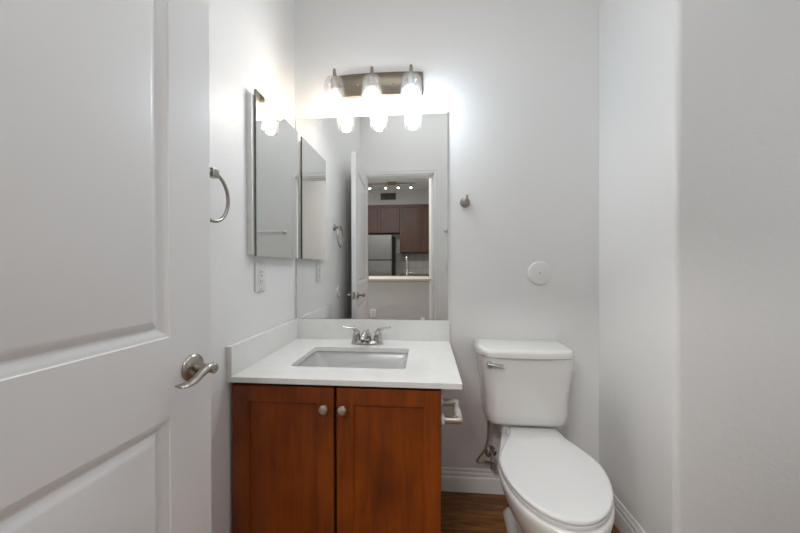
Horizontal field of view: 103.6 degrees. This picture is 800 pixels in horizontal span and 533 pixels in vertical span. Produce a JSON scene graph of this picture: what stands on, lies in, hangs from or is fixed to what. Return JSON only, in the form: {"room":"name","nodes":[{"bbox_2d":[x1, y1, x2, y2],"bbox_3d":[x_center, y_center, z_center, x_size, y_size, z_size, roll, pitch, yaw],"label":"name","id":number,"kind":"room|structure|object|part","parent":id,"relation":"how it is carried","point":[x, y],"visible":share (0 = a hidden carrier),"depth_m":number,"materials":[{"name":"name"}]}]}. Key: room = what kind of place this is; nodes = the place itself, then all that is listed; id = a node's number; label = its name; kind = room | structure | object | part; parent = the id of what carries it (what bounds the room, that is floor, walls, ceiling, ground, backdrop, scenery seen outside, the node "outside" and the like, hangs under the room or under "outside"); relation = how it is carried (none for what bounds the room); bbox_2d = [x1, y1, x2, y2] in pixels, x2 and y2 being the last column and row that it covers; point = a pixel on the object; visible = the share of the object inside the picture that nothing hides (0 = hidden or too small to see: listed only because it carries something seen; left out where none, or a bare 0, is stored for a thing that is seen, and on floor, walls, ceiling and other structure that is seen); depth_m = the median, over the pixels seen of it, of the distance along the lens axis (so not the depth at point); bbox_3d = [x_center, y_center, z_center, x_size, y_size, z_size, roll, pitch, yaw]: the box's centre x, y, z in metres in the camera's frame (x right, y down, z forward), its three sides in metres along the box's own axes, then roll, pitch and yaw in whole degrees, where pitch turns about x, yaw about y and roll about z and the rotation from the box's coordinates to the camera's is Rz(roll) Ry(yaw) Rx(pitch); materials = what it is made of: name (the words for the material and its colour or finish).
{"room":"bathroom","nodes":[
{"label":"bathroom","id":0,"kind":"room"},
{"bbox_2d":[209,0,295,532],"bbox_3d":[-0.664,-0.255,0.754,0.100,2.740,1.756,0,0,5],"label":"wall","id":1,"kind":"structure","parent":0,"point":[252,42],"depth_m":1.12,"materials":[{"name":"white paint"}]},
{"bbox_2d":[210,167,229,222],"bbox_3d":[-0.570,-0.216,0.928,0.058,0.176,0.155,0,0,5],"label":"towel ring","id":2,"kind":"object","parent":1,"relation":"attached to","point":[214,173],"visible":0.56,"depth_m":0.96,"materials":[{"name":"silver metal"}]},
{"bbox_2d":[255,262,265,291],"bbox_3d":[-0.564,0.041,1.276,0.009,0.118,0.077,0,0,5],"label":"outlet","id":3,"kind":"object","parent":1,"relation":"attached to","point":[260,267],"visible":1,"depth_m":1.27,"materials":[{"name":"white plastic"}]},
{"bbox_2d":[259,268,263,284],"bbox_3d":[-0.562,0.041,1.275,0.002,0.068,0.035,0,0,5],"label":"receptacle","id":4,"kind":"object","parent":3,"relation":"attached to","point":[261,270],"depth_m":1.28,"materials":[{"name":"white plastic"}]},
{"bbox_2d":[246,89,297,257],"bbox_3d":[-0.545,-0.358,1.387,0.029,0.636,0.406,0,0,5],"label":"medicine cabinet","id":5,"kind":"object","parent":1,"relation":"attached to","point":[272,142],"visible":1,"depth_m":1.31,"materials":[{"name":"silver metal"}]},
{"bbox_2d":[294,0,598,469],"bbox_3d":[0.635,-0.262,1.576,2.550,2.740,0.100,0,0,5],"label":"wall","id":6,"kind":"structure","parent":0,"point":[516,82],"depth_m":1.54,"materials":[{"name":"white paint"}]},
{"bbox_2d":[296,111,447,319],"bbox_3d":[-0.148,-0.252,1.586,0.768,1.034,0.010,0,0,5],"label":"wall mirror","id":7,"kind":"object","parent":6,"relation":"attached to","point":[373,190],"visible":1,"depth_m":1.58,"materials":[{"name":"grey mirror"}]},
{"bbox_2d":[295,318,449,340],"bbox_3d":[-0.148,0.317,1.584,0.786,0.102,0.019,0,0,5],"label":"backsplash","id":8,"kind":"structure","parent":6,"relation":"attached to","point":[308,328],"depth_m":1.57,"materials":[{"name":"white stone"}]},
{"bbox_2d":[324,64,422,111],"bbox_3d":[-0.124,-0.849,1.505,0.466,0.226,0.161,0,0,5],"label":"vanity light","id":9,"kind":"object","parent":6,"relation":"attached to","point":[371,86],"visible":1,"depth_m":1.55,"materials":[{"name":"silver metal"}]},
{"bbox_2d":[330,77,338,89],"bbox_3d":[-0.310,-0.863,1.490,0.042,0.046,0.042,0,0,5],"label":"socket","id":10,"kind":"object","parent":9,"relation":"attached to","point":[334,81],"depth_m":1.48,"materials":[{"name":"white glass"}]},
{"bbox_3d":[-0.309,-0.778,1.490,0.061,0.044,0.061,0,0,5],"label":"light bulb","id":11,"kind":"part","parent":9,"relation":"part of","materials":[{"name":"white glass"}]},
{"bbox_3d":[-0.306,-0.909,1.531,0.024,0.052,0.100,0,0,5],"label":"lamp arm","id":12,"kind":"part","parent":9,"relation":"part of","materials":[{"name":"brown metal"}]},
{"bbox_2d":[368,75,375,86],"bbox_3d":[-0.131,-0.863,1.474,0.042,0.046,0.042,0,0,5],"label":"socket","id":13,"kind":"object","parent":9,"relation":"attached to","point":[371,78],"depth_m":1.46,"materials":[{"name":"white glass"}]},
{"bbox_3d":[-0.131,-0.778,1.475,0.061,0.044,0.061,0,0,5],"label":"light bulb","id":14,"kind":"part","parent":9,"relation":"part of","materials":[{"name":"white glass"}]},
{"bbox_3d":[-0.128,-0.909,1.516,0.024,0.052,0.100,0,0,5],"label":"lamp arm","id":15,"kind":"part","parent":9,"relation":"part of","materials":[{"name":"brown metal"}]},
{"bbox_2d":[407,73,414,85],"bbox_3d":[0.051,-0.863,1.459,0.042,0.046,0.042,0,0,5],"label":"socket","id":16,"kind":"object","parent":9,"relation":"attached to","point":[410,76],"depth_m":1.44,"materials":[{"name":"white glass"}]},
{"bbox_3d":[0.055,-0.909,1.501,0.024,0.052,0.100,0,0,5],"label":"lamp arm","id":17,"kind":"part","parent":9,"relation":"part of","materials":[{"name":"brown metal"}]},
{"bbox_3d":[0.051,-0.778,1.460,0.061,0.044,0.061,0,0,5],"label":"light bulb","id":18,"kind":"part","parent":9,"relation":"part of","materials":[{"name":"white glass"}]},
{"bbox_2d":[460,195,469,206],"bbox_3d":[0.318,-0.316,1.525,0.050,0.052,0.054,0,0,5],"label":"robe hook","id":19,"kind":"object","parent":6,"relation":"attached to","point":[464,202],"visible":1,"depth_m":1.54,"materials":[{"name":"silver metal"}]},
{"bbox_2d":[484,445,496,470],"bbox_3d":[0.433,0.917,1.512,0.062,0.077,0.087,0,0,15],"label":"supply valve","id":20,"kind":"object","parent":6,"relation":"attached to","point":[490,452],"visible":0.98,"depth_m":1.50,"materials":[{"name":"silver metal"}]},
{"bbox_2d":[476,420,489,462],"bbox_3d":[0.396,0.803,1.483,0.073,0.266,0.033,0,0,42],"label":"supply hose","id":21,"kind":"object","parent":20,"relation":"attached to","point":[488,422],"visible":0.87,"depth_m":1.47,"materials":[{"name":"beige"}]},
{"bbox_3d":[0.438,0.941,1.473,0.031,0.030,0.011,0,0,5],"label":"valve knob","id":22,"kind":"part","parent":20,"relation":"part of","materials":[{"name":"silver metal"}]},
{"bbox_2d":[528,261,551,284],"bbox_3d":[0.673,0.032,1.518,0.112,0.112,0.011,0,0,5],"label":"disc","id":23,"kind":"object","parent":6,"relation":"attached to","point":[539,272],"visible":1,"depth_m":1.51,"materials":[{"name":"white paint"}]},
{"bbox_2d":[441,467,645,532],"bbox_3d":[0.972,1.054,1.263,1.628,0.111,0.482,0,0,5],"label":"baseboard","id":24,"kind":"structure","parent":6,"relation":"attached to","point":[468,480],"depth_m":1.54,"materials":[{"name":"white paint"}]},
{"bbox_2d":[441,491,620,532],"bbox_3d":[-0.259,1.174,-1.025,4.200,0.100,5.450,0,0,5],"label":"floor","id":25,"kind":"structure","parent":0,"point":[461,512],"depth_m":1.42,"materials":[{"name":"brown wood"}]},
{"bbox_2d":[232,382,440,532],"bbox_3d":[-0.199,0.750,1.307,0.712,0.723,0.581,0,0,5],"label":"vanity cabinet","id":26,"kind":"object","parent":25,"relation":"on","point":[307,458],"visible":0.95,"depth_m":1.05,"materials":[{"name":"brown wood"}]},
{"bbox_3d":[-0.396,0.708,1.071,0.354,0.609,0.019,0,0,5],"label":"cabinet door","id":27,"kind":"part","parent":26,"relation":"part of","materials":[{"name":"brown wood"}]},
{"bbox_3d":[-0.250,0.468,1.033,0.031,0.031,0.030,0,0,5],"label":"knob","id":28,"kind":"part","parent":26,"relation":"part of","materials":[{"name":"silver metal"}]},
{"bbox_3d":[-0.188,0.468,1.028,0.031,0.031,0.030,0,0,5],"label":"knob","id":29,"kind":"part","parent":26,"relation":"part of","materials":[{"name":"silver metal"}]},
{"bbox_2d":[226,318,461,388],"bbox_3d":[-0.171,0.328,1.311,0.786,0.121,0.567,0,0,5],"label":"countertop","id":30,"kind":"structure","parent":26,"relation":"on","point":[273,355],"depth_m":1.26,"materials":[{"name":"white stone"}]},
{"bbox_2d":[297,351,408,368],"bbox_3d":[-0.184,0.447,1.292,0.479,0.115,0.328,0,0,5],"label":"sink basin","id":31,"kind":"object","parent":30,"relation":"in","point":[341,359],"visible":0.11,"depth_m":1.42,"materials":[{"name":"white ceramic"}]},
{"bbox_2d":[343,326,390,344],"bbox_3d":[-0.157,0.325,1.485,0.156,0.087,0.181,0,0,-45],"label":"bathroom faucet","id":32,"kind":"object","parent":30,"relation":"on","point":[365,338],"visible":1,"depth_m":1.48,"materials":[{"name":"grey metal"}]},
{"bbox_3d":[-0.228,0.318,1.503,0.085,0.073,0.043,0,0,5],"label":"faucet handle","id":33,"kind":"part","parent":32,"relation":"part of","materials":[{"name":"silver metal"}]},
{"bbox_3d":[-0.160,0.328,1.454,0.042,0.068,0.134,0,0,5],"label":"spout","id":34,"kind":"part","parent":32,"relation":"part of","materials":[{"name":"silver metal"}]},
{"bbox_3d":[-0.084,0.318,1.491,0.085,0.073,0.043,0,0,5],"label":"faucet handle","id":35,"kind":"part","parent":32,"relation":"part of","materials":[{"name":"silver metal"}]},
{"bbox_3d":[-0.038,0.708,1.041,0.344,0.609,0.019,0,0,5],"label":"cabinet door","id":36,"kind":"part","parent":26,"relation":"part of","materials":[{"name":"brown wood"}]},
{"bbox_2d":[441,397,461,426],"bbox_3d":[0.180,0.514,1.124,0.072,0.044,0.179,0,0,5],"label":"toilet paper holder","id":37,"kind":"object","parent":26,"relation":"attached to","point":[457,418],"visible":0.84,"depth_m":1.07,"materials":[{"name":"grey metal"}]},
{"bbox_3d":[0.185,0.514,1.192,0.071,0.044,0.044,0,0,5],"label":"post","id":38,"kind":"part","parent":37,"relation":"part of","materials":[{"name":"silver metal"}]},
{"bbox_3d":[0.174,0.515,1.057,0.071,0.044,0.044,0,0,5],"label":"post","id":39,"kind":"part","parent":37,"relation":"part of","materials":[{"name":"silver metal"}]},
{"bbox_2d":[473,339,614,532],"bbox_3d":[0.531,0.731,1.186,0.406,0.759,0.681,0,0,5],"label":"toilet","id":40,"kind":"object","parent":25,"relation":"on","point":[549,484],"visible":1,"depth_m":1.24,"materials":[{"name":"white ceramic"}]},
{"bbox_3d":[0.398,0.413,1.319,0.066,0.026,0.028,0,0,5],"label":"flush lever","id":41,"kind":"part","parent":40,"relation":"part of","materials":[{"name":"silver metal"}]},
{"bbox_3d":[0.550,0.368,1.414,0.406,0.035,0.221,0,0,5],"label":"tank lid","id":42,"kind":"part","parent":40,"relation":"part of","materials":[{"name":"white ceramic"}]},
{"bbox_3d":[0.551,0.703,1.420,0.210,0.053,0.115,0,0,5],"label":"tank mount","id":43,"kind":"part","parent":40,"relation":"part of","materials":[{"name":"white ceramic"}]},
{"bbox_3d":[0.550,0.534,1.419,0.388,0.295,0.201,0,0,5],"label":"tank","id":44,"kind":"part","parent":40,"relation":"part of","materials":[{"name":"white ceramic"}]},
{"bbox_3d":[0.528,0.716,1.104,0.347,0.014,0.496,0,0,5],"label":"seat","id":45,"kind":"part","parent":40,"relation":"part of","materials":[{"name":"white plastic"}]},
{"bbox_3d":[0.528,0.698,1.106,0.351,0.017,0.502,0,0,5],"label":"lid","id":46,"kind":"part","parent":40,"relation":"part of","materials":[{"name":"white plastic"}]},
{"bbox_3d":[0.532,0.918,1.153,0.353,0.386,0.613,0,0,5],"label":"bowl","id":47,"kind":"part","parent":40,"relation":"part of","materials":[{"name":"white ceramic"}]},
{"bbox_2d":[599,0,799,532],"bbox_3d":[1.405,-0.261,1.226,0.957,2.740,0.468,0,0,5],"label":"wall","id":48,"kind":"structure","parent":0,"point":[699,100],"depth_m":1.03,"materials":[{"name":"white paint"}]},
{"bbox_3d":[0.488,-0.252,-0.166,2.350,2.740,0.115,0,0,5],"label":"wall","id":49,"kind":"structure","parent":0,"visible":0},
{"bbox_2d":[0,0,218,532],"bbox_3d":[-0.546,0.117,0.398,0.139,1.976,0.815,0,0,9],"label":"door","id":50,"kind":"structure","parent":49,"relation":"in","point":[106,367],"depth_m":0.55,"materials":[{"name":"white paint"}]},
{"bbox_3d":[-0.478,0.235,0.733,0.012,0.062,0.062,0,0,9],"label":"handle","id":51,"kind":"part","parent":50,"relation":"part of","materials":[{"name":"silver metal"}]},
{"bbox_3d":[-0.454,0.239,0.696,0.051,0.035,0.090,0,0,9],"label":"lever","id":52,"kind":"part","parent":50,"relation":"part of","materials":[{"name":"silver metal"}]}
]}

